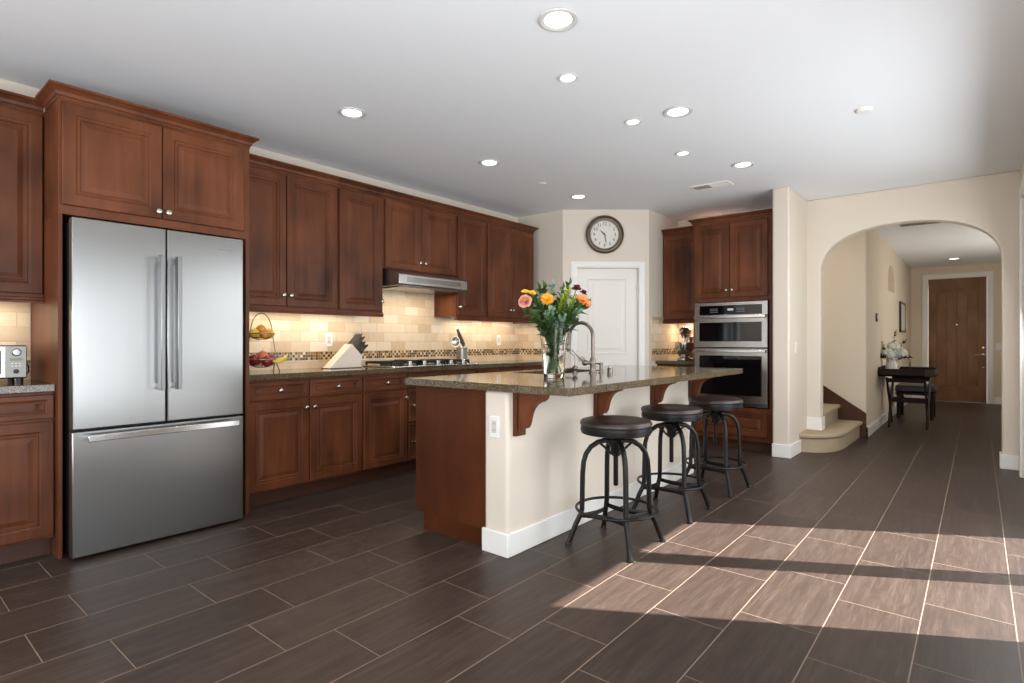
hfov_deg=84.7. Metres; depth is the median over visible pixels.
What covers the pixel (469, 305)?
upper cabinet
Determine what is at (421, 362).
cooktop
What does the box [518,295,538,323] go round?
rose
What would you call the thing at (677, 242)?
upper cabinet
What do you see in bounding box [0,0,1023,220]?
ceiling
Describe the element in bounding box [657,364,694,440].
base cabinet
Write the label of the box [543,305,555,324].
eucalyptus sprig
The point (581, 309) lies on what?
eucalyptus sprig
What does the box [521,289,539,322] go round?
daisy
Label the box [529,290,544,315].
daisy
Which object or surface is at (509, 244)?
upper cabinet
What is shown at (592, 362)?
faucet
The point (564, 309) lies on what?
leafy sprig
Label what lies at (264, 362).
apple
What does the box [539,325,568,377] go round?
glass vase
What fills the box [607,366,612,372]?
switch
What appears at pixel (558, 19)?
recessed light
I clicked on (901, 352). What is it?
flower
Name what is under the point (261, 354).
peach
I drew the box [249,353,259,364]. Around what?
apple
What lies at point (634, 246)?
wall
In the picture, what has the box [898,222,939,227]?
ceiling vent
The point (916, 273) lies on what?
wall
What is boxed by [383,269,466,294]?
range hood
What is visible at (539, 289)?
leafy sprig
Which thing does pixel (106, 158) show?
tall cabinet
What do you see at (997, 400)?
baseboard
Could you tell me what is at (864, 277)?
wall
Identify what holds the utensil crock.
on the countertop at (254, 375)
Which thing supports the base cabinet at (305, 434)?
on the floor
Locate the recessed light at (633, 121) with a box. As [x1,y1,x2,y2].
[624,118,641,125]
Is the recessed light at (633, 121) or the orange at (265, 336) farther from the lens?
the orange at (265, 336)
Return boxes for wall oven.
[694,300,768,407]
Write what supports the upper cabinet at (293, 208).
attached to the wall at (10, 86)
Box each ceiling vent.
[689,180,733,190]
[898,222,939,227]
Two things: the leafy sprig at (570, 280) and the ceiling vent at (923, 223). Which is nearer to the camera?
the leafy sprig at (570, 280)
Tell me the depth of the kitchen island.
3.30 m
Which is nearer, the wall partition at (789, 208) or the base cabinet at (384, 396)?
the base cabinet at (384, 396)
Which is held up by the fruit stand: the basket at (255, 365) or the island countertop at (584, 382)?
the basket at (255, 365)
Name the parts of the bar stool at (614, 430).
leg, leg, screw rod, seat, leg, leg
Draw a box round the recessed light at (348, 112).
[338,107,365,118]
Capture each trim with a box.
[571,261,644,366]
[922,271,993,403]
[936,400,986,403]
[1019,173,1023,477]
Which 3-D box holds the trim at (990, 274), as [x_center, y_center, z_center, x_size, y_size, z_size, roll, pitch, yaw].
[8.463,-0.077,10.695,1.072,2.455,0.030,0,0,40]
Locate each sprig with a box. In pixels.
[521,307,542,334]
[531,309,545,334]
[532,295,540,312]
[533,282,545,311]
[535,298,547,324]
[541,280,550,311]
[542,310,556,336]
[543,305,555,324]
[547,280,556,319]
[553,297,558,322]
[555,282,565,319]
[555,293,564,322]
[555,302,572,331]
[555,313,566,328]
[559,286,570,313]
[562,308,576,326]
[563,295,576,324]
[564,277,571,296]
[567,308,582,331]
[569,298,590,330]
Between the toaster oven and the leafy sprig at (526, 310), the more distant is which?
the leafy sprig at (526, 310)
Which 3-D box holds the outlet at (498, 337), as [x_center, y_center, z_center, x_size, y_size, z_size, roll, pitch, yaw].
[-0.158,-0.015,6.652,0.010,0.116,0.072,0,0,40]
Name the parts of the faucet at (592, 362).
spout, lever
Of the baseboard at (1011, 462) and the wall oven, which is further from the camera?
the wall oven
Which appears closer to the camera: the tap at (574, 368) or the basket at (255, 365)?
the tap at (574, 368)
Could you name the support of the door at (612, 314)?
in the wall at (634, 246)
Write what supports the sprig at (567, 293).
in the glass vase
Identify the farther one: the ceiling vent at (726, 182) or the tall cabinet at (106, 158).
the ceiling vent at (726, 182)
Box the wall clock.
[585,215,623,253]
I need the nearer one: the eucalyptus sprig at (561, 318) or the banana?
the eucalyptus sprig at (561, 318)
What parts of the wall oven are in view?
control glass, control panel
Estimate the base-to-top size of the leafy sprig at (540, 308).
0.457 m
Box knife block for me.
[321,344,361,368]
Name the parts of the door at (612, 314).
panel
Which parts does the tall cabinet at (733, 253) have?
door, crown, drawer, door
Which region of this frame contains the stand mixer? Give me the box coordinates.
[674,327,692,360]
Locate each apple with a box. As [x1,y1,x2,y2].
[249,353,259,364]
[262,356,271,365]
[268,354,275,363]
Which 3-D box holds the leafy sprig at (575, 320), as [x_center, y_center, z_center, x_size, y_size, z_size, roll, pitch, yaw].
[0.361,-0.038,3.484,0.256,0.464,0.117,0,0,20]
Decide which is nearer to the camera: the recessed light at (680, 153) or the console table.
the recessed light at (680, 153)
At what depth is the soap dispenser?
4.01 m
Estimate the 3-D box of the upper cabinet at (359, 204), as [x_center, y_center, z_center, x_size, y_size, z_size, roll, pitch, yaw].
[-1.396,-0.780,4.878,0.376,1.128,0.457,0,0,40]
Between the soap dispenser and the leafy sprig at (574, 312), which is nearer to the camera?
the leafy sprig at (574, 312)
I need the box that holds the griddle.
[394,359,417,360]
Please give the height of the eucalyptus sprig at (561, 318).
0.363 m
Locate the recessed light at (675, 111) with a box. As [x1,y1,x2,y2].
[663,105,692,117]
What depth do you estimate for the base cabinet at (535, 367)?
6.22 m
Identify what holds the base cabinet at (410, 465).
on the floor
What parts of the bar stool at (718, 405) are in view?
leg, leg, screw rod, seat, leg, leg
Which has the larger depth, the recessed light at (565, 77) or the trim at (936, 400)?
the trim at (936, 400)
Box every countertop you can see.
[0,379,54,393]
[249,360,542,380]
[405,365,742,396]
[655,359,692,364]
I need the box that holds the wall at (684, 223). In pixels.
[678,208,769,227]
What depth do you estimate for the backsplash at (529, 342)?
6.83 m
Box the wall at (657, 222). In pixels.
[649,210,677,365]
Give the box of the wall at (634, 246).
[563,210,648,367]
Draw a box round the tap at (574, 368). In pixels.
[565,350,577,373]
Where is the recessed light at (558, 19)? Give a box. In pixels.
[538,7,577,31]
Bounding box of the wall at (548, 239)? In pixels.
[518,210,562,312]
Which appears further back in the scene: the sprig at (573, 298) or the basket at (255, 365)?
the basket at (255, 365)
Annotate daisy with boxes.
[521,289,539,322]
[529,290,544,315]
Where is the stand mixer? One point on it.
(684, 349)
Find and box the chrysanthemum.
[540,293,555,309]
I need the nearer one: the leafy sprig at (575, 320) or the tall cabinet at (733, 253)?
the leafy sprig at (575, 320)
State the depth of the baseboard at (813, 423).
6.05 m
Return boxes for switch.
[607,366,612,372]
[996,343,1001,349]
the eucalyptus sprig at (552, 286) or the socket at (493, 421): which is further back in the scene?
the eucalyptus sprig at (552, 286)
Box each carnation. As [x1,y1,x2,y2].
[566,285,581,305]
[573,289,586,309]
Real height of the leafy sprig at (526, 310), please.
0.405 m
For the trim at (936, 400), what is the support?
attached to the wall at (916, 273)
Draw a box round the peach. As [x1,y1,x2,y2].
[257,350,267,360]
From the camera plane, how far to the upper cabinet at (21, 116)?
3.08 m
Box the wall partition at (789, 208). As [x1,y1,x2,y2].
[773,187,806,444]
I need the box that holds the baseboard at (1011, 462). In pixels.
[999,451,1018,470]
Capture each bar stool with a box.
[565,415,665,562]
[631,404,711,523]
[678,396,751,497]
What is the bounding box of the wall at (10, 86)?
[0,79,517,222]
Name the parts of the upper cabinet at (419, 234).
door, crown, door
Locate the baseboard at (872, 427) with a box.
[866,395,911,436]
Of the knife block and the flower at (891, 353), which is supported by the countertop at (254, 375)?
the knife block
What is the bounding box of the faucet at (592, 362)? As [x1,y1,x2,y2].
[566,321,596,373]
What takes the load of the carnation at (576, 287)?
in the glass vase
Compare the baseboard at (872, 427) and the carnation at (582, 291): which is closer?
the carnation at (582, 291)
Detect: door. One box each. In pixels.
[577,268,637,366]
[928,277,986,402]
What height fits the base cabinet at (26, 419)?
0.884 m
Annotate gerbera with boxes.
[570,294,591,322]
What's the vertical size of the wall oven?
1.108 m
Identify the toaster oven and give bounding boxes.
[0,345,29,382]
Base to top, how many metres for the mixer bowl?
0.181 m
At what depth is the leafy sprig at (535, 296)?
3.52 m
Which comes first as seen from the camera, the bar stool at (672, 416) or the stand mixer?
the bar stool at (672, 416)
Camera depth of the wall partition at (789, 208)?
5.61 m
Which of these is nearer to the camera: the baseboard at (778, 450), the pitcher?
the baseboard at (778, 450)
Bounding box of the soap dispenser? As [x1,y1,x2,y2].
[596,362,603,372]
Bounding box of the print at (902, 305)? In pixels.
[901,304,904,330]
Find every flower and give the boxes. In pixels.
[883,348,896,358]
[886,341,899,349]
[896,348,907,358]
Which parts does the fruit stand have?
loop handle, post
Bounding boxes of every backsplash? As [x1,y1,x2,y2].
[249,290,517,369]
[518,323,542,359]
[651,317,677,360]
[678,323,692,357]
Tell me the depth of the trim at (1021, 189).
4.75 m
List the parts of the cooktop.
knob, plate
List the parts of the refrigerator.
door, freezer drawer, handle, handle, handle, door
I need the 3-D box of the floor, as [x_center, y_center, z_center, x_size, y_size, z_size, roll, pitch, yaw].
[1.864,1.175,4.755,5.800,0.050,17.900,0,0,40]
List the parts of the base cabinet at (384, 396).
drawer, door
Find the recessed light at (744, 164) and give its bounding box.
[732,161,754,168]
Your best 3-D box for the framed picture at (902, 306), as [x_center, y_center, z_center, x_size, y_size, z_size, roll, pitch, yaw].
[6.814,-0.420,9.808,0.030,0.520,0.760,0,0,40]
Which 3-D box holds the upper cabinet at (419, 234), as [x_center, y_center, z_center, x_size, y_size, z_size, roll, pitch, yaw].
[-0.961,-0.997,5.403,0.376,0.694,0.908,0,0,40]
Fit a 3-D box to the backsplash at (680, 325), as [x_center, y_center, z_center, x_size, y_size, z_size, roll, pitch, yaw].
[2.297,-0.033,6.987,0.480,0.515,0.010,0,0,40]
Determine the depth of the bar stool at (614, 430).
3.17 m
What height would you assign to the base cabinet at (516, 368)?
0.884 m
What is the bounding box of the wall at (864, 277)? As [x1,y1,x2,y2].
[823,229,910,425]
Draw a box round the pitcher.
[885,359,901,368]
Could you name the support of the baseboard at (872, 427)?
attached to the wall at (864, 277)
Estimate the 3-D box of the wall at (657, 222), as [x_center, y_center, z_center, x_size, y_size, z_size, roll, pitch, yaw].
[1.810,-0.190,6.875,0.110,2.680,0.824,0,0,40]
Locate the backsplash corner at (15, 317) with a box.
[0,302,30,379]
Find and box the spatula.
[456,329,464,346]
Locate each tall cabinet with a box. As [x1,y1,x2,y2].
[31,79,259,558]
[688,208,772,452]
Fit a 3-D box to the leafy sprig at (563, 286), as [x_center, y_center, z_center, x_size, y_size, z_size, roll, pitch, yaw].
[0.279,-0.089,3.462,0.113,0.566,0.098,0,0,-4]
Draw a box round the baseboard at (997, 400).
[912,395,1001,403]
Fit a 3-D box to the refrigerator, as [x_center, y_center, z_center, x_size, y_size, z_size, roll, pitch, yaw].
[-2.239,0.250,3.453,0.785,1.800,0.885,0,0,40]
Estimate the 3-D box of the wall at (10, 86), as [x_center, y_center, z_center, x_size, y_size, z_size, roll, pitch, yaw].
[-2.492,-0.190,3.950,0.120,2.680,11.100,0,0,40]
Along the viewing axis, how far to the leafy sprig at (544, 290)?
3.51 m
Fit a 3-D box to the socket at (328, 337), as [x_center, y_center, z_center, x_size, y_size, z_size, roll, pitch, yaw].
[-1.598,-0.015,4.910,0.003,0.066,0.032,0,0,40]
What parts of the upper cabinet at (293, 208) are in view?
door, light rail, crown, door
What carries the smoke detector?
attached to the ceiling at (443, 88)
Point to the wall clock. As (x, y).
(604, 234)
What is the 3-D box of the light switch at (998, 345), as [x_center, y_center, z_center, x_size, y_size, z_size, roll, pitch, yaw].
[8.949,0.092,10.306,0.120,0.120,0.009,0,0,40]
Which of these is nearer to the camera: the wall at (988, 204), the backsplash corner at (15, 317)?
the backsplash corner at (15, 317)
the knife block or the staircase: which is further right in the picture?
the staircase
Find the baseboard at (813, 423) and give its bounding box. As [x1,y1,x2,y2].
[807,416,824,430]
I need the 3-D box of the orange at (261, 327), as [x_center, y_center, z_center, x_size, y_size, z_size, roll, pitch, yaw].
[-1.857,-0.091,4.160,0.076,0.084,0.075,0,0,40]
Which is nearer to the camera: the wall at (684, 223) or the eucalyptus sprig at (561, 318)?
the eucalyptus sprig at (561, 318)
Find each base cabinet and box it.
[0,391,53,564]
[249,375,361,507]
[357,372,407,482]
[402,369,475,472]
[475,366,521,372]
[521,365,542,370]
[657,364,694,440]
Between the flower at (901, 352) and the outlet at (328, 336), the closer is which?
the outlet at (328, 336)
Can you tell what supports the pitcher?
on the console table
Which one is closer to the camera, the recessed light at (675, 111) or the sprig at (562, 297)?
the sprig at (562, 297)
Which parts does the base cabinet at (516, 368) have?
drawer, drawer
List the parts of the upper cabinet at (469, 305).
light rail, door, crown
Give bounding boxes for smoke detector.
[855,106,872,114]
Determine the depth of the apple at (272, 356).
4.19 m
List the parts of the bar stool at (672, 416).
leg, leg, screw rod, seat, leg, leg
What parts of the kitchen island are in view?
corbel plate, island baseboard, corbel plate, corbel plate, corbel plate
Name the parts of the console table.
leg, leg, leg, leg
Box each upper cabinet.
[0,89,43,302]
[249,153,339,314]
[337,177,385,316]
[382,189,458,276]
[434,208,488,320]
[486,215,538,323]
[661,226,692,323]
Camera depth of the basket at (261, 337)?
4.11 m
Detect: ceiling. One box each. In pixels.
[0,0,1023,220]
[874,223,1001,268]
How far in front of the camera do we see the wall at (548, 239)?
6.66 m
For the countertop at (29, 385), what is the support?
on the base cabinet at (26, 419)
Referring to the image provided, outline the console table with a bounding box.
[878,366,937,429]
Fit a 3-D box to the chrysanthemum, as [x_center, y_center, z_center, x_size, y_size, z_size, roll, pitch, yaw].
[0.243,-0.051,3.435,0.168,0.490,0.090,0,0,-40]
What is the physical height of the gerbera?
0.487 m
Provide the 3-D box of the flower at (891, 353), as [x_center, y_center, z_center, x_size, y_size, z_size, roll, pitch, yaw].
[5.194,0.246,7.723,0.161,0.322,0.165,0,0,40]
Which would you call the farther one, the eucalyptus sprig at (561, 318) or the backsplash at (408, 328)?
the backsplash at (408, 328)
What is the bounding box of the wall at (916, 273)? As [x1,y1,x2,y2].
[911,262,1001,396]
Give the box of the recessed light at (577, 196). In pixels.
[570,194,586,198]
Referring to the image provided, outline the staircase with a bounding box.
[799,385,865,452]
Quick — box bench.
[895,383,936,420]
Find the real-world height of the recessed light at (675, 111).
0.010 m
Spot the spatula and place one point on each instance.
(462, 342)
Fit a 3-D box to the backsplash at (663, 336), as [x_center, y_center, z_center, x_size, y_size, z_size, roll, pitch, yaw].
[1.874,-0.033,6.858,0.010,0.515,0.750,0,0,40]
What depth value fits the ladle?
5.91 m
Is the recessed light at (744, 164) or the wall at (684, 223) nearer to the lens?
the recessed light at (744, 164)
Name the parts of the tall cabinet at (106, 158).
panel, door, crown, door, panel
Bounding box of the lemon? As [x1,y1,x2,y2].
[249,328,259,337]
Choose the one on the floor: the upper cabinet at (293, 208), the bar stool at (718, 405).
the bar stool at (718, 405)
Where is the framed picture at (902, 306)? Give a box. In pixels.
[899,301,905,332]
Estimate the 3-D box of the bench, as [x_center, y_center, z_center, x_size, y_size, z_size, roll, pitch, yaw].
[6.116,0.900,8.504,0.480,0.500,0.600,0,0,40]
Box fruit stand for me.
[249,313,279,372]
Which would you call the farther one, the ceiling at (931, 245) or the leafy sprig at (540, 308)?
the ceiling at (931, 245)
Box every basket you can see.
[249,358,278,367]
[250,333,274,339]
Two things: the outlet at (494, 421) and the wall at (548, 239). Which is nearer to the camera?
the outlet at (494, 421)
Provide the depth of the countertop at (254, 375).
4.54 m
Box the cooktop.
[363,359,478,367]
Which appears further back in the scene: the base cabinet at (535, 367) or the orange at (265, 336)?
the base cabinet at (535, 367)
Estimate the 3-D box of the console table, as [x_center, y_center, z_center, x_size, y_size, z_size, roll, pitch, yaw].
[5.412,0.751,7.658,0.600,0.822,0.940,0,0,40]
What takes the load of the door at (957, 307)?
in the wall at (916, 273)
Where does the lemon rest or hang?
in the fruit stand
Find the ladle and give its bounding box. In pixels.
[451,337,459,346]
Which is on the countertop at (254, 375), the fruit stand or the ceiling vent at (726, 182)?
the fruit stand
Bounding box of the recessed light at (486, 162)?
[479,159,499,166]
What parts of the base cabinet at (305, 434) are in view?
drawer, door, drawer, door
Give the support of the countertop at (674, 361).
on the base cabinet at (677, 365)
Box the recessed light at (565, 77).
[558,73,577,82]
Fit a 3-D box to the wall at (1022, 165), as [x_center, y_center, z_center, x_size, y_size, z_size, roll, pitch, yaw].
[1.171,-0.190,0.848,0.140,2.680,11.000,0,0,40]
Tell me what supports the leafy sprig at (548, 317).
in the glass vase
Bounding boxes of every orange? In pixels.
[256,324,266,331]
[260,329,269,338]
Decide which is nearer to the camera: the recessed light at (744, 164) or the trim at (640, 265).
the recessed light at (744, 164)
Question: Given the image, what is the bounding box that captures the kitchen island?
[416,377,711,557]
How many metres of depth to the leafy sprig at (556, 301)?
3.49 m
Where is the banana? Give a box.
[272,353,288,362]
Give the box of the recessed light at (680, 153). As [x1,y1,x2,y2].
[675,150,690,155]
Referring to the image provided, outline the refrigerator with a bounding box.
[62,217,242,558]
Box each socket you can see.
[327,336,330,343]
[492,420,495,432]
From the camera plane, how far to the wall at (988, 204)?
5.41 m
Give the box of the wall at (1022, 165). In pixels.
[1020,157,1023,477]
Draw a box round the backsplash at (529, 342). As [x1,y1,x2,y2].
[518,323,542,359]
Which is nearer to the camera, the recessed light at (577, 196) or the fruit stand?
the fruit stand
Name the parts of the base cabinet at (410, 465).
drawer, drawer, drawer, drawer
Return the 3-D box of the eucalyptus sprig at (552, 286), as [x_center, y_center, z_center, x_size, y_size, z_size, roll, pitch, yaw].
[0.250,-0.097,3.495,0.084,0.581,0.060,0,0,40]
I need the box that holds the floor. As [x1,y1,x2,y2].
[0,401,1023,682]
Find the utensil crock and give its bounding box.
[456,347,467,362]
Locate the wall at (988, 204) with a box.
[807,170,1019,455]
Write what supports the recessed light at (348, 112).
in the ceiling at (443, 88)
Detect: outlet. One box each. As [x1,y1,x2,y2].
[325,333,332,345]
[489,415,499,437]
[496,335,500,344]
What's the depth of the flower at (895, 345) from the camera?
7.75 m
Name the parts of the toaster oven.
control panel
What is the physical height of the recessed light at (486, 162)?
0.010 m
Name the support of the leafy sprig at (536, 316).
in the glass vase
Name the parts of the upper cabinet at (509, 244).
door, light rail, crown, door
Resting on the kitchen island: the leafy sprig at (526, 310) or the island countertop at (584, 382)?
the island countertop at (584, 382)
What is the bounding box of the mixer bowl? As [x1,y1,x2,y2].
[674,342,692,357]
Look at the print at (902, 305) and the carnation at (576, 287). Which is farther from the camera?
the print at (902, 305)
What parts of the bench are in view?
leg, leg, seat, frame, leg, leg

